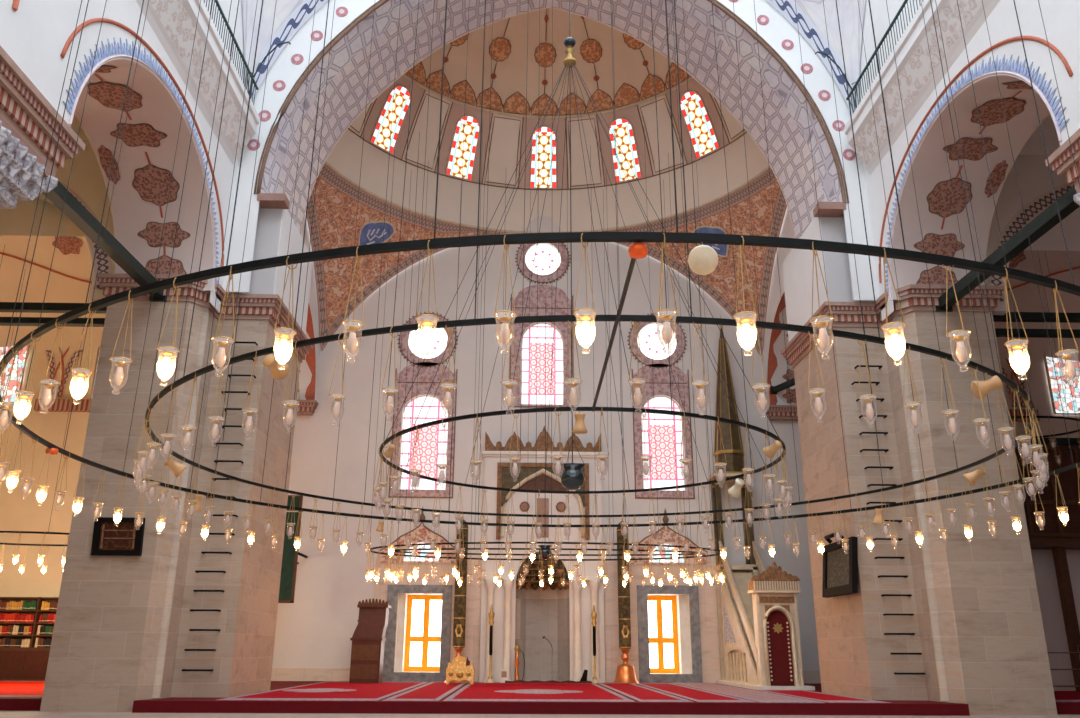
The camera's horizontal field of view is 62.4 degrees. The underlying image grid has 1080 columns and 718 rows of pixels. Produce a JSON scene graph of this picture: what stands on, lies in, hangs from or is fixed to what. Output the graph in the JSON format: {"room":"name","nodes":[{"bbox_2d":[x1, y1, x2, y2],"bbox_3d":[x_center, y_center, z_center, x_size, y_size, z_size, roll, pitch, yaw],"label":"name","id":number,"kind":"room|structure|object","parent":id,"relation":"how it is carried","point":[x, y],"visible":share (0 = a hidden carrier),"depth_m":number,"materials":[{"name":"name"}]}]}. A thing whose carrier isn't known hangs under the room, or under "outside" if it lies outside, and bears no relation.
{"room":"mosque","nodes":[
{"label":"mosque","id":0,"kind":"room"},
{"bbox_2d":[0,46,84,208],"bbox_3d":[-10.487,0.234,14.005,3.390,11.120,3.440,1,-18,-1],"label":"crown molding","id":1,"kind":"structure","parent":0,"point":[27,118],"depth_m":15.73,"materials":[{"name":"stone"}]},
{"bbox_2d":[0,115,114,411],"bbox_3d":[-17.800,-3.785,17.899,17.240,21.500,44.500,1,-18,-1],"label":"wall","id":2,"kind":"structure","parent":0,"point":[69,278],"depth_m":37.87,"materials":[{"name":"beige paint"}]},
{"bbox_2d":[0,343,29,402],"bbox_3d":[-23.183,-0.035,38.676,1.914,4.036,0.130,1,-18,-1],"label":"window","id":3,"kind":"structure","parent":2,"relation":"in","point":[10,397],"depth_m":38.47,"materials":[{"name":"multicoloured glass"}]},
{"bbox_2d":[0,246,92,545],"bbox_3d":[-16.745,1.194,31.188,6.050,10.130,3.850,1,-18,-1],"label":"ring chandelier","id":4,"kind":"object","parent":2,"relation":"hanging from","point":[33,532],"visible":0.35,"depth_m":29.53,"materials":[{"name":"metal"}]},
{"bbox_2d":[90,346,100,398],"bbox_3d":[-18.436,0.335,38.675,1.692,2.975,0.120,1,-18,-1],"label":"window","id":5,"kind":"structure","parent":2,"relation":"in","point":[98,350],"depth_m":38.53,"materials":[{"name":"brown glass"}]},
{"bbox_2d":[278,495,307,602],"bbox_3d":[-9.914,7.632,35.431,1.280,4.080,2.260,1,-18,-1],"label":"board","id":6,"kind":"object","parent":2,"relation":"attached to","point":[290,553],"visible":0.56,"depth_m":34.31,"materials":[{"name":"green wood"}]},
{"bbox_2d":[0,0,319,399],"bbox_3d":[-10.527,-13.212,20.562,3.067,19.250,43.400,1,-18,-1],"label":"wall","id":7,"kind":"structure","parent":0,"point":[37,35],"depth_m":23.55,"materials":[{"name":"white paint"}]},
{"bbox_2d":[135,0,259,164],"bbox_3d":[-8.752,-9.259,19.108,0.650,1.650,17.000,1,-18,-1],"label":"trim","id":8,"kind":"structure","parent":7,"relation":"attached to","point":[173,22],"depth_m":23.53,"materials":[{"name":"white paint"}]},
{"bbox_2d":[204,0,257,104],"bbox_3d":[-8.518,-10.510,19.382,0.060,0.900,16.762,1,-18,-1],"label":"balcony railing","id":9,"kind":"object","parent":8,"relation":"on","point":[215,1],"visible":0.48,"depth_m":25.23,"materials":[{"name":"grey metal"}]},
{"bbox_2d":[247,41,290,94],"bbox_3d":[-8.454,-8.885,27.633,1.364,2.128,0.130,-4,-18,12],"label":"iron hook","id":10,"kind":"object","parent":9,"relation":"attached to","point":[274,48],"visible":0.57,"depth_m":27.76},
{"bbox_2d":[40,193,312,711],"bbox_3d":[-10.226,2.529,26.544,4.880,14.720,6.100,1,-18,-1],"label":"pillar","id":11,"kind":"structure","parent":0,"point":[121,635],"depth_m":24.17,"materials":[{"name":"stone"}]},
{"bbox_2d":[0,317,104,326],"bbox_3d":[-18.501,-1.113,25.375,12.920,0.288,0.400,1,-18,-1],"label":"tie beam","id":12,"kind":"structure","parent":11,"relation":"attached to","point":[4,321],"depth_m":25.36,"materials":[{"name":"black metal"}]},
{"bbox_2d":[0,302,106,313],"bbox_3d":[-18.499,-1.522,25.508,12.920,0.352,0.400,1,-18,-1],"label":"tie beam","id":13,"kind":"structure","parent":11,"relation":"attached to","point":[28,307],"depth_m":25.49,"materials":[{"name":"black metal"}]},
{"bbox_2d":[42,181,166,301],"bbox_3d":[-10.589,-3.112,21.061,0.480,0.531,8.523,1,-18,-1],"label":"tie beam","id":14,"kind":"structure","parent":11,"relation":"attached to","point":[74,210],"depth_m":21.41,"materials":[{"name":"black metal"}]},
{"bbox_2d":[91,517,144,555],"bbox_3d":[-10.816,4.552,22.874,1.240,0.967,0.220,1,-18,-1],"label":"framed picture","id":15,"kind":"object","parent":11,"relation":"attached to","point":[111,537],"visible":0.94,"depth_m":22.86,"materials":[{"name":"black paint"}]},
{"bbox_2d":[182,669,212,670],"bbox_3d":[-8.922,8.104,23.233,0.776,0.048,0.247,1,-18,-1],"label":"iron rung","id":16,"kind":"object","parent":11,"relation":"attached to","point":[182,669],"visible":1,"depth_m":23.12,"materials":[{"name":"black paint"}]},
{"bbox_2d":[184,649,215,650],"bbox_3d":[-8.912,7.629,23.387,0.776,0.048,0.247,1,-18,-1],"label":"iron rung","id":17,"kind":"object","parent":11,"relation":"attached to","point":[184,649],"visible":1,"depth_m":23.28,"materials":[{"name":"black paint"}]},
{"bbox_2d":[189,629,220,630],"bbox_3d":[-8.849,7.154,23.543,0.776,0.048,0.247,1,-18,-1],"label":"iron rung","id":18,"kind":"object","parent":11,"relation":"attached to","point":[189,629],"visible":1,"depth_m":23.44,"materials":[{"name":"black paint"}]},
{"bbox_2d":[190,609,220,611],"bbox_3d":[-8.895,6.678,23.697,0.776,0.048,0.247,1,-18,-1],"label":"iron rung","id":19,"kind":"object","parent":11,"relation":"attached to","point":[190,609],"visible":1,"depth_m":23.59,"materials":[{"name":"black paint"}]},
{"bbox_2d":[193,590,223,591],"bbox_3d":[-8.856,6.203,23.853,0.776,0.048,0.247,1,-18,-1],"label":"iron rung","id":20,"kind":"object","parent":11,"relation":"attached to","point":[193,590],"visible":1,"depth_m":23.74,"materials":[{"name":"black paint"}]},
{"bbox_2d":[242,0,327,100],"bbox_3d":[-6.065,-11.811,26.431,6.176,7.865,5.516,1,-18,-1],"label":"ceiling","id":21,"kind":"structure","parent":0,"point":[290,15],"depth_m":28.26,"materials":[{"name":"paint"}]},
{"bbox_2d":[307,164,506,350],"bbox_3d":[-4.651,-4.456,35.944,9.966,5.914,9.144,1,-18,-1],"label":"pendentive","id":22,"kind":"structure","parent":0,"point":[334,225],"depth_m":38.80,"materials":[{"name":"paint"}]},
{"bbox_2d":[0,215,1079,681],"bbox_3d":[0.080,3.302,38.899,54.000,21.200,1.200,1,-18,-1],"label":"wall","id":23,"kind":"structure","parent":0,"point":[315,630],"depth_m":38.10,"materials":[{"name":"paint"}]},
{"bbox_2d":[296,400,317,415],"bbox_3d":[-11.349,2.153,38.395,3.580,0.560,1.030,1,-18,-1],"label":"crown molding","id":24,"kind":"structure","parent":23,"relation":"attached to","point":[306,407],"depth_m":38.04,"materials":[{"name":"stone"}]},
{"bbox_2d":[382,585,451,681],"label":"window","id":25,"kind":"structure","parent":23,"relation":"in","point":[424,621],"depth_m":36.07,"materials":[{"name":"grey stone"}]},
{"bbox_2d":[379,507,455,563],"bbox_3d":[-4.886,7.247,36.834,3.347,2.330,0.440,1,-18,-1],"label":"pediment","id":26,"kind":"structure","parent":23,"relation":"in","point":[423,533],"depth_m":36.69,"materials":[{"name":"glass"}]},
{"bbox_2d":[388,362,457,497],"bbox_3d":[-4.977,3.010,38.355,2.700,5.970,0.305,1,-18,-1],"label":"window","id":27,"kind":"structure","parent":23,"relation":"in","point":[429,442],"depth_m":38.37,"materials":[{"name":"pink glass"}]},
{"bbox_2d":[398,312,457,367],"bbox_3d":[-4.966,-0.815,39.577,2.660,2.660,0.308,1,-18,-1],"label":"window","id":28,"kind":"structure","parent":23,"relation":"in","point":[435,355],"depth_m":39.55,"materials":[{"name":"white glass"}]},
{"bbox_2d":[509,284,573,407],"bbox_3d":[0.081,-0.597,39.649,2.820,5.760,0.305,1,-18,-1],"label":"window","id":29,"kind":"structure","parent":23,"relation":"in","point":[531,354],"depth_m":39.61,"materials":[{"name":"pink glass"}]},
{"bbox_2d":[515,243,570,283],"bbox_3d":[0.132,-4.559,40.917,2.540,2.540,0.308,1,-18,-1],"label":"window","id":30,"kind":"structure","parent":23,"relation":"in","point":[548,257],"depth_m":40.92,"materials":[{"name":"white glass"}]},
{"bbox_2d":[271,558,820,682],"bbox_3d":[0.055,10.526,35.890,26.000,4.800,0.050,1,-18,-1],"label":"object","id":31,"kind":"structure","parent":23,"relation":"attached to","point":[711,672],"depth_m":35.99,"materials":[{"name":"stone"}]},
{"bbox_2d":[627,313,686,368],"bbox_3d":[5.211,-0.771,39.806,2.660,2.660,0.308,1,-18,-1],"label":"window","id":32,"kind":"structure","parent":23,"relation":"in","point":[650,349],"depth_m":39.80,"materials":[{"name":"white glass"}]},
{"bbox_2d":[631,364,694,498],"bbox_3d":[5.271,3.083,38.576,2.520,5.970,0.305,1,-18,-1],"label":"window","id":33,"kind":"structure","parent":23,"relation":"in","point":[663,432],"depth_m":38.55,"materials":[{"name":"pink glass"}]},
{"bbox_2d":[629,509,708,564],"bbox_3d":[5.231,7.347,37.043,3.427,2.330,0.440,1,-18,-1],"label":"window","id":34,"kind":"structure","parent":23,"relation":"in","point":[669,537],"depth_m":36.90,"materials":[{"name":"glass"}]},
{"bbox_2d":[637,585,702,682],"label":"window","id":35,"kind":"structure","parent":23,"relation":"in","point":[663,624],"depth_m":36.24,"materials":[{"name":"grey stone"}]},
{"bbox_2d":[764,405,797,420],"bbox_3d":[11.544,2.422,38.854,3.580,0.560,1.030,1,-18,-1],"label":"crown molding","id":36,"kind":"structure","parent":23,"relation":"attached to","point":[775,412],"depth_m":38.44,"materials":[{"name":"paint"}]},
{"bbox_2d":[0,680,1079,715],"bbox_3d":[0.185,10.944,29.209,50.800,0.270,15.700,1,-18,-1],"label":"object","id":37,"kind":"object","parent":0,"point":[172,704],"visible":0.34,"depth_m":21.78,"materials":[{"name":"red carpet"}]},
{"bbox_2d":[0,681,44,697],"bbox_3d":[-16.785,10.267,27.867,8.000,0.017,11.500,1,-18,-1],"label":"carpet","id":38,"kind":"object","parent":37,"relation":"on","point":[8,689],"visible":0.23,"depth_m":26.68,"materials":[{"name":"carpet"}]},
{"bbox_2d":[0,597,58,680],"bbox_3d":[-18.918,10.908,34.849,5.230,3.100,0.730,1,-18,-1],"label":"bookcase","id":39,"kind":"object","parent":37,"relation":"on","point":[30,663],"visible":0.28,"depth_m":34.32,"materials":[{"name":"brown wood"}]},
{"bbox_2d":[215,681,427,700],"bbox_3d":[-6.112,10.385,28.057,3.950,0.018,13.150,1,-18,-1],"label":"carpet","id":40,"kind":"object","parent":37,"relation":"on","point":[327,690],"visible":0.99,"depth_m":25.78,"materials":[{"name":"carpet"}]},
{"bbox_2d":[349,598,390,682],"bbox_3d":[-6.448,10.676,33.871,1.320,3.040,1.100,1,-18,-1],"label":"wooden lectern","id":41,"kind":"object","parent":40,"relation":"on","point":[368,639],"visible":0.99,"depth_m":33.37,"materials":[{"name":"red wood"}]},
{"bbox_2d":[382,682,465,701],"bbox_3d":[-3.341,10.464,28.256,1.400,0.017,13.450,1,-18,-1],"label":"carpet","id":42,"kind":"object","parent":37,"relation":"on","point":[432,691],"visible":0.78,"depth_m":25.94,"materials":[{"name":"carpet"}]},
{"bbox_2d":[444,515,469,682],"bbox_3d":[-3.136,9.334,35.123,1.040,6.420,1.040,1,-18,-1],"label":"candle","id":43,"kind":"object","parent":42,"relation":"on","point":[460,595],"visible":0.67,"depth_m":34.89,"materials":[{"name":"orange metal"}]},
{"bbox_2d":[446,656,474,683],"bbox_3d":[-2.909,11.366,32.606,1.000,0.980,0.640,1,-18,-1],"label":"chest","id":44,"kind":"object","parent":42,"relation":"on","point":[460,669],"visible":1,"depth_m":32.34,"materials":[{"name":"gold metal"}]},
{"bbox_2d":[486,604,494,682],"bbox_3d":[-1.907,11.034,34.705,0.320,2.940,0.304,1,-18,-1],"label":"candlestick","id":45,"kind":"object","parent":37,"relation":"on","point":[491,613],"visible":1,"depth_m":34.67,"materials":[{"name":"gold metal"}]},
{"bbox_2d":[500,669,507,682],"bbox_3d":[-1.383,12.200,34.338,0.300,0.500,0.240,1,-18,-1],"label":"box","id":46,"kind":"object","parent":37,"relation":"on","point":[504,672],"visible":0.93,"depth_m":34.24,"materials":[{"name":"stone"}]},
{"bbox_2d":[514,644,524,680],"bbox_3d":[-0.859,11.800,34.586,0.382,1.420,0.384,-16,-24,41],"label":"stand","id":47,"kind":"object","parent":37,"relation":"on","point":[517,647],"visible":0.88,"depth_m":34.56,"materials":[{"name":"orange wood"}]},
{"bbox_2d":[443,682,635,701],"bbox_3d":[-0.159,10.393,27.987,4.750,0.018,12.750,1,-18,-1],"label":"carpet","id":48,"kind":"object","parent":37,"relation":"on","point":[478,691],"visible":0.98,"depth_m":25.78,"materials":[{"name":"carpet"}]},
{"bbox_2d":[505,670,591,682],"bbox_3d":[0.322,12.141,34.135,3.300,0.495,0.600,1,-18,-1],"label":"mat","id":49,"kind":"object","parent":48,"relation":"on","point":[584,676],"visible":0.99,"depth_m":34.01,"materials":[{"name":"red fabric"}]},
{"bbox_2d":[479,426,604,682],"bbox_3d":[0.102,7.875,36.873,5.170,10.330,1.624,1,-18,-1],"label":"niche","id":50,"kind":"object","parent":37,"relation":"on","point":[526,613],"visible":0.81,"depth_m":36.44,"materials":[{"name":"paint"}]},
{"bbox_2d":[516,552,568,589],"bbox_3d":[0.099,8.710,36.693,2.343,1.530,1.029,1,-18,-1],"label":"hood","id":51,"kind":"object","parent":50,"relation":"attached to","point":[530,583],"depth_m":36.40,"materials":[{"name":"brown stone"}]},
{"bbox_2d":[591,605,598,682],"bbox_3d":[2.122,11.082,34.786,0.320,2.940,0.304,1,-18,-1],"label":"candlestick","id":52,"kind":"object","parent":37,"relation":"on","point":[593,614],"visible":0.97,"depth_m":34.76,"materials":[{"name":"gold metal"}]},
{"bbox_2d":[613,517,638,683],"bbox_3d":[3.330,9.441,35.349,1.040,6.420,1.040,1,-18,-1],"label":"candle","id":53,"kind":"object","parent":37,"relation":"on","point":[625,674],"visible":0.94,"depth_m":34.92,"materials":[{"name":"orange metal"}]},
{"bbox_2d":[597,683,693,702],"bbox_3d":[2.987,10.461,28.145,1.350,0.017,12.950,1,-18,-1],"label":"carpet","id":54,"kind":"object","parent":37,"relation":"on","point":[639,693],"visible":0.96,"depth_m":26.15,"materials":[{"name":"carpet"}]},
{"bbox_2d":[635,683,756,702],"bbox_3d":[4.485,10.510,28.270,1.450,0.017,13.150,1,-18,-1],"label":"carpet","id":55,"kind":"object","parent":37,"relation":"on","point":[693,694],"visible":0.91,"depth_m":25.82,"materials":[{"name":"carpet"}]},
{"bbox_2d":[673,683,824,702],"bbox_3d":[6.105,10.591,28.493,1.600,0.017,13.550,1,-18,-1],"label":"carpet","id":56,"kind":"object","parent":37,"relation":"on","point":[748,694],"visible":0.99,"depth_m":25.99,"materials":[{"name":"carpet"}]},
{"bbox_2d":[707,315,814,689],"bbox_3d":[8.004,4.504,34.611,1.900,15.400,6.530,1,-18,-1],"label":"minbar","id":57,"kind":"structure","parent":37,"relation":"on","point":[760,645],"depth_m":32.92,"materials":[{"name":"beige stone"}]},
{"bbox_2d":[766,610,793,685],"bbox_3d":[8.036,9.703,29.985,0.820,2.410,0.050,1,-18,-1],"label":"door curtain","id":58,"kind":"object","parent":57,"relation":"hanging from","point":[779,636],"depth_m":29.95,"materials":[{"name":"red fabric"}]},
{"bbox_2d":[757,690,889,702],"bbox_3d":[7.851,9.636,25.532,1.550,0.017,7.250,1,-18,-1],"label":"carpet","id":59,"kind":"object","parent":37,"relation":"on","point":[811,695],"visible":0.99,"depth_m":24.85,"materials":[{"name":"carpet"}]},
{"bbox_2d":[1054,691,1079,701],"bbox_3d":[17.206,10.668,28.549,8.000,0.017,11.500,1,-18,-1],"label":"carpet","id":60,"kind":"object","parent":37,"relation":"on","point":[1060,696],"visible":0.23,"depth_m":25.74,"materials":[{"name":"carpet"}]},
{"bbox_2d":[1013,437,1079,691],"bbox_3d":[17.492,7.229,31.279,8.200,8.250,3.850,1,-18,-1],"label":"platform","id":61,"kind":"object","parent":60,"relation":"on","point":[1055,546],"visible":0.38,"depth_m":30.18,"materials":[{"name":"brown wood"}]},
{"bbox_2d":[1048,645,1079,686],"bbox_3d":[14.893,8.835,25.251,1.243,1.407,0.450,1,-18,-1],"label":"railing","id":62,"kind":"object","parent":60,"relation":"on","point":[1077,645],"visible":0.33,"depth_m":25.24,"materials":[{"name":"brown wood"}]},
{"bbox_2d":[0,710,1079,717],"bbox_3d":[0.528,6.529,14.718,54.000,0.300,48.000,1,-18,-1],"label":"floor","id":63,"kind":"structure","parent":0,"point":[3,714],"depth_m":21.14,"materials":[{"name":"carpet"}]},
{"bbox_2d":[324,8,770,233],"bbox_3d":[0.276,-11.621,37.874,18.940,9.052,10.130,1,-18,-1],"label":"ceiling","id":64,"kind":"structure","parent":0,"point":[632,79],"depth_m":40.28,"materials":[{"name":"paint"}]},
{"bbox_2d":[369,85,410,154],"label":"window","id":65,"kind":"structure","parent":64,"relation":"attached to","point":[382,131],"depth_m":38.53,"materials":[{"name":"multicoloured glass"}]},
{"bbox_2d":[445,114,480,181],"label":"window","id":66,"kind":"structure","parent":64,"relation":"attached to","point":[470,131],"depth_m":40.77,"materials":[{"name":"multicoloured glass"}]},
{"bbox_2d":[529,125,557,188],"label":"window","id":67,"kind":"structure","parent":64,"relation":"attached to","point":[544,135],"depth_m":41.66,"materials":[{"name":"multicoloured glass"}]},
{"bbox_2d":[369,128,721,560],"bbox_3d":[0.249,-0.685,32.837,12.103,15.368,5.777,1,-18,-1],"label":"ring chandelier","id":68,"kind":"object","parent":64,"relation":"hanging from","point":[397,545],"visible":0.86,"depth_m":31.77,"materials":[{"name":"metal"}]},
{"bbox_2d":[393,144,700,559],"bbox_3d":[0.248,-0.560,32.796,10.640,15.630,1.940,1,-18,-1],"label":"ring chandelier","id":69,"kind":"object","parent":64,"relation":"hanging from","point":[691,552],"depth_m":31.25,"materials":[{"name":"metal"}]},
{"bbox_2d":[608,117,641,183],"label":"window","id":70,"kind":"structure","parent":64,"relation":"attached to","point":[625,135],"depth_m":40.89,"materials":[{"name":"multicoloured glass"}]},
{"bbox_2d":[679,90,719,159],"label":"window","id":71,"kind":"structure","parent":64,"relation":"attached to","point":[704,140],"depth_m":38.79,"materials":[{"name":"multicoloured glass"}]},
{"bbox_2d":[222,0,879,300],"bbox_3d":[0.400,-10.145,30.859,22.000,18.600,3.720,1,-18,-1],"label":"arch","id":72,"kind":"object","parent":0,"point":[789,153],"depth_m":29.78,"materials":[{"name":"white paint"}]},
{"bbox_2d":[222,293,240,440],"bbox_3d":[-8.829,-2.930,26.681,0.074,11.000,0.024,1,-18,-1],"label":"wire","id":73,"kind":"object","parent":72,"relation":"attached to","point":[240,293],"visible":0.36,"depth_m":25.59,"materials":[{"name":"metal"}]},
{"bbox_2d":[0,0,1079,562],"bbox_3d":[0.768,-6.820,19.051,18.708,20.230,18.631,1,-18,-1],"label":"ring chandelier","id":74,"kind":"object","parent":72,"relation":"hanging from","point":[637,250],"depth_m":11.01,"materials":[{"name":"metal"}]},
{"bbox_2d":[164,456,186,476],"bbox_3d":[-6.552,1.920,16.016,0.395,0.403,0.271,8,-20,-23],"label":"ornament","id":75,"kind":"object","parent":74,"relation":"hanging from","point":[177,469],"visible":0.85,"depth_m":15.92,"materials":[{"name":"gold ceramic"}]},
{"bbox_2d":[189,494,203,511],"bbox_3d":[-7.669,3.204,19.939,0.314,0.427,0.291,-3,-18,10],"label":"ornament","id":76,"kind":"object","parent":74,"relation":"hanging from","point":[197,507],"visible":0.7,"depth_m":19.85,"materials":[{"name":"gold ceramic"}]},
{"bbox_2d":[262,351,288,379],"bbox_3d":[-3.067,0.055,10.321,0.229,0.346,0.314,-8,-20,23],"label":"ornament","id":77,"kind":"object","parent":74,"relation":"hanging from","point":[269,361],"visible":1,"depth_m":10.28,"materials":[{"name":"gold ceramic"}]},
{"bbox_2d":[384,442,394,457],"bbox_3d":[-2.457,1.469,14.686,0.162,0.327,0.235,15,-23,-38],"label":"ornament","id":78,"kind":"object","parent":74,"relation":"hanging from","point":[388,453],"visible":0.98,"depth_m":14.63,"materials":[{"name":"beige ceramic"}]},
{"bbox_2d":[563,0,576,66],"bbox_3d":[0.661,-11.500,20.619,0.300,11.060,0.300,1,-18,-1],"label":"hub","id":79,"kind":"object","parent":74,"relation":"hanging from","point":[569,42],"visible":0.99,"depth_m":18.96,"materials":[{"name":"gold metal"}]},
{"bbox_2d":[572,411,587,433],"bbox_3d":[0.571,0.896,12.820,0.225,0.363,0.224,4,-18,-12],"label":"hanging ornament","id":80,"kind":"object","parent":74,"relation":"hanging from","point":[579,427],"visible":1,"depth_m":12.74,"materials":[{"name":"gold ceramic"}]},
{"bbox_2d":[688,242,717,274],"bbox_3d":[1.375,-0.849,7.432,0.245,0.372,0.353,-6,-19,19],"label":"ornament","id":81,"kind":"object","parent":74,"relation":"hanging from","point":[703,259],"visible":1,"depth_m":7.29,"materials":[{"name":"beige ceramic"}]},
{"bbox_2d":[728,478,744,497],"bbox_3d":[3.913,2.562,17.804,0.271,0.411,0.392,3,-18,-7],"label":"ornament","id":82,"kind":"object","parent":74,"relation":"hanging from","point":[734,491],"visible":0.99,"depth_m":17.75,"materials":[{"name":"white ceramic"}]},
{"bbox_2d":[763,438,782,457],"bbox_3d":[3.767,1.423,14.399,0.315,0.356,0.217,-14,-23,37],"label":"ornament","id":83,"kind":"object","parent":74,"relation":"hanging from","point":[776,445],"visible":0.91,"depth_m":14.33,"materials":[{"name":"beige ceramic"}]},
{"bbox_2d":[873,508,883,523],"bbox_3d":[8.140,3.780,21.467,0.286,0.419,0.292,1,-18,-1],"label":"ornament","id":84,"kind":"object","parent":74,"relation":"hanging from","point":[878,518],"visible":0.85,"depth_m":21.38,"materials":[{"name":"beige ceramic"}]},
{"bbox_2d":[963,466,985,485],"bbox_3d":[8.029,2.148,16.482,0.395,0.403,0.271,-5,-19,15],"label":"ornament","id":85,"kind":"object","parent":74,"relation":"hanging from","point":[972,477],"visible":0.98,"depth_m":16.39,"materials":[{"name":"beige ceramic"}]},
{"bbox_2d":[970,372,1002,398],"bbox_3d":[5.476,0.319,10.960,0.350,0.368,0.245,0,-18,0],"label":"ornament","id":86,"kind":"object","parent":74,"relation":"hanging from","point":[995,382],"visible":0.97,"depth_m":10.87,"materials":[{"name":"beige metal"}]},
{"bbox_2d":[560,64,585,489],"bbox_3d":[0.612,-2.029,17.536,0.480,9.240,0.480,1,-18,-1],"label":"pendant lamp","id":87,"kind":"object","parent":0,"point":[572,477],"visible":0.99,"depth_m":16.09,"materials":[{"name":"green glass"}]},
{"bbox_2d":[603,168,786,355],"bbox_3d":[5.107,-4.341,36.140,9.966,5.914,9.144,1,-18,-1],"label":"pendentive","id":88,"kind":"structure","parent":0,"point":[720,284],"depth_m":38.94,"materials":[{"name":"paint"}]},
{"bbox_2d":[766,0,865,114],"bbox_3d":[7.075,-11.656,26.695,6.176,7.865,5.516,1,-18,-1],"label":"ceiling","id":89,"kind":"structure","parent":0,"point":[810,16],"depth_m":28.62,"materials":[{"name":"paint"}]},
{"bbox_2d":[781,202,1057,715],"bbox_3d":[10.889,2.778,26.968,4.880,14.720,6.100,1,-18,-1],"label":"pillar","id":90,"kind":"structure","parent":0,"point":[976,622],"depth_m":24.60,"materials":[{"name":"stone"}]},
{"bbox_2d":[822,532,857,597],"bbox_3d":[8.556,5.888,25.585,0.342,1.727,2.500,1,-18,-1],"label":"framed picture","id":91,"kind":"object","parent":90,"relation":"attached to","point":[840,567],"visible":0.95,"depth_m":25.41,"materials":[{"name":"black paint"}]},
{"bbox_2d":[824,532,843,543],"bbox_3d":[8.504,5.176,25.815,0.242,0.212,1.120,6,-18,1],"label":"picture light","id":92,"kind":"object","parent":91,"relation":"on","point":[827,537],"depth_m":25.80,"materials":[{"name":"black paint"}]},
{"bbox_2d":[878,575,907,577],"bbox_3d":[9.647,5.946,24.379,0.776,0.048,0.247,1,-18,-1],"label":"iron rung","id":93,"kind":"object","parent":90,"relation":"attached to","point":[904,576],"visible":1,"depth_m":24.27,"materials":[{"name":"black paint"}]},
{"bbox_2d":[881,594,911,596],"bbox_3d":[9.683,6.422,24.225,0.776,0.048,0.247,1,-18,-1],"label":"iron rung","id":94,"kind":"object","parent":90,"relation":"attached to","point":[908,595],"visible":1,"depth_m":24.11,"materials":[{"name":"black paint"}]},
{"bbox_2d":[884,633,914,634],"bbox_3d":[9.642,7.372,23.915,0.776,0.048,0.247,1,-18,-1],"label":"iron rung","id":95,"kind":"object","parent":90,"relation":"attached to","point":[884,633],"visible":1,"depth_m":23.80,"materials":[{"name":"black paint"}]},
{"bbox_2d":[890,653,921,654],"bbox_3d":[9.756,7.849,23.762,0.776,0.048,0.247,1,-18,-1],"label":"iron rung","id":96,"kind":"object","parent":90,"relation":"attached to","point":[890,653],"visible":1,"depth_m":23.65,"materials":[{"name":"black paint"}]},
{"bbox_2d":[894,672,925,674],"bbox_3d":[9.789,8.325,23.608,0.776,0.048,0.247,1,-18,-1],"label":"iron rung","id":97,"kind":"object","parent":90,"relation":"attached to","point":[894,672],"visible":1,"depth_m":23.50,"materials":[{"name":"black paint"}]},
{"bbox_2d":[935,185,1079,311],"bbox_3d":[11.605,-2.851,21.506,0.480,0.531,8.523,1,-18,-1],"label":"tie beam","id":98,"kind":"structure","parent":90,"relation":"attached to","point":[1046,220],"depth_m":21.53,"materials":[{"name":"black metal"}]},
{"bbox_2d":[993,312,1079,322],"bbox_3d":[19.291,-1.172,26.298,12.920,0.352,0.400,1,-18,-1],"label":"tie beam","id":99,"kind":"structure","parent":90,"relation":"attached to","point":[1025,316],"depth_m":26.09,"materials":[{"name":"black metal"}]},
{"bbox_2d":[995,328,1079,337],"bbox_3d":[19.288,-0.696,26.143,12.920,0.288,0.400,1,-18,-1],"label":"tie beam","id":100,"kind":"structure","parent":90,"relation":"attached to","point":[1000,332],"depth_m":25.94,"materials":[{"name":"black metal"}]},
{"bbox_2d":[1009,250,1079,438],"bbox_3d":[15.221,-0.945,29.598,4.450,6.730,3.050,1,-18,-1],"label":"ring chandelier","id":101,"kind":"object","parent":90,"relation":"hanging from","point":[1012,417],"visible":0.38,"depth_m":28.00,"materials":[{"name":"metal"}]},
{"bbox_2d":[763,0,1079,404],"bbox_3d":[11.799,-12.949,21.010,3.070,19.250,43.400,1,-18,-1],"label":"wall","id":102,"kind":"structure","parent":0,"point":[937,214],"depth_m":24.31,"materials":[{"name":"white paint"}]},
{"bbox_2d":[770,378,794,393],"bbox_3d":[11.531,0.345,35.769,0.352,0.352,7.271,7,-19,-21],"label":"tie beam","id":103,"kind":"structure","parent":102,"relation":"attached to","point":[773,389],"depth_m":38.26,"materials":[{"name":"black metal"}]},
{"bbox_2d":[844,0,999,174],"bbox_3d":[9.993,-9.039,19.484,0.650,1.650,17.000,1,-18,-1],"label":"trim","id":104,"kind":"structure","parent":102,"relation":"attached to","point":[912,56],"depth_m":23.60,"materials":[{"name":"white paint"}]},
{"bbox_2d":[846,0,922,115],"bbox_3d":[9.777,-10.294,19.750,0.060,0.900,16.762,1,-18,-1],"label":"balcony railing","id":105,"kind":"object","parent":104,"relation":"on","point":[905,1],"visible":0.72,"depth_m":25.20,"materials":[{"name":"green metal"}]},
{"bbox_2d":[815,51,856,107],"bbox_3d":[9.346,-8.675,27.993,1.360,2.128,0.127,5,-19,-14],"label":"iron hook","id":106,"kind":"object","parent":105,"relation":"attached to","point":[827,55],"visible":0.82,"depth_m":28.11,"materials":[{"name":"metal"}]},
{"bbox_2d":[986,114,1079,421],"bbox_3d":[18.950,-3.352,18.637,17.240,21.500,44.500,1,-18,-1],"label":"wall","id":107,"kind":"structure","parent":0,"point":[1033,176],"depth_m":27.73,"materials":[{"name":"paint"}]},
{"bbox_2d":[1043,351,1079,414],"bbox_3d":[23.405,0.513,39.612,1.914,4.036,0.130,1,-18,-1],"label":"window","id":108,"kind":"structure","parent":107,"relation":"in","point":[1050,372],"depth_m":39.37,"materials":[{"name":"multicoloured glass"}]},
{"bbox_2d":[1045,128,1079,205],"bbox_3d":[11.707,0.495,14.451,3.390,11.120,3.440,1,-18,-1],"label":"crown molding","id":109,"kind":"structure","parent":0,"point":[1061,161],"depth_m":17.08,"materials":[{"name":"stone"}]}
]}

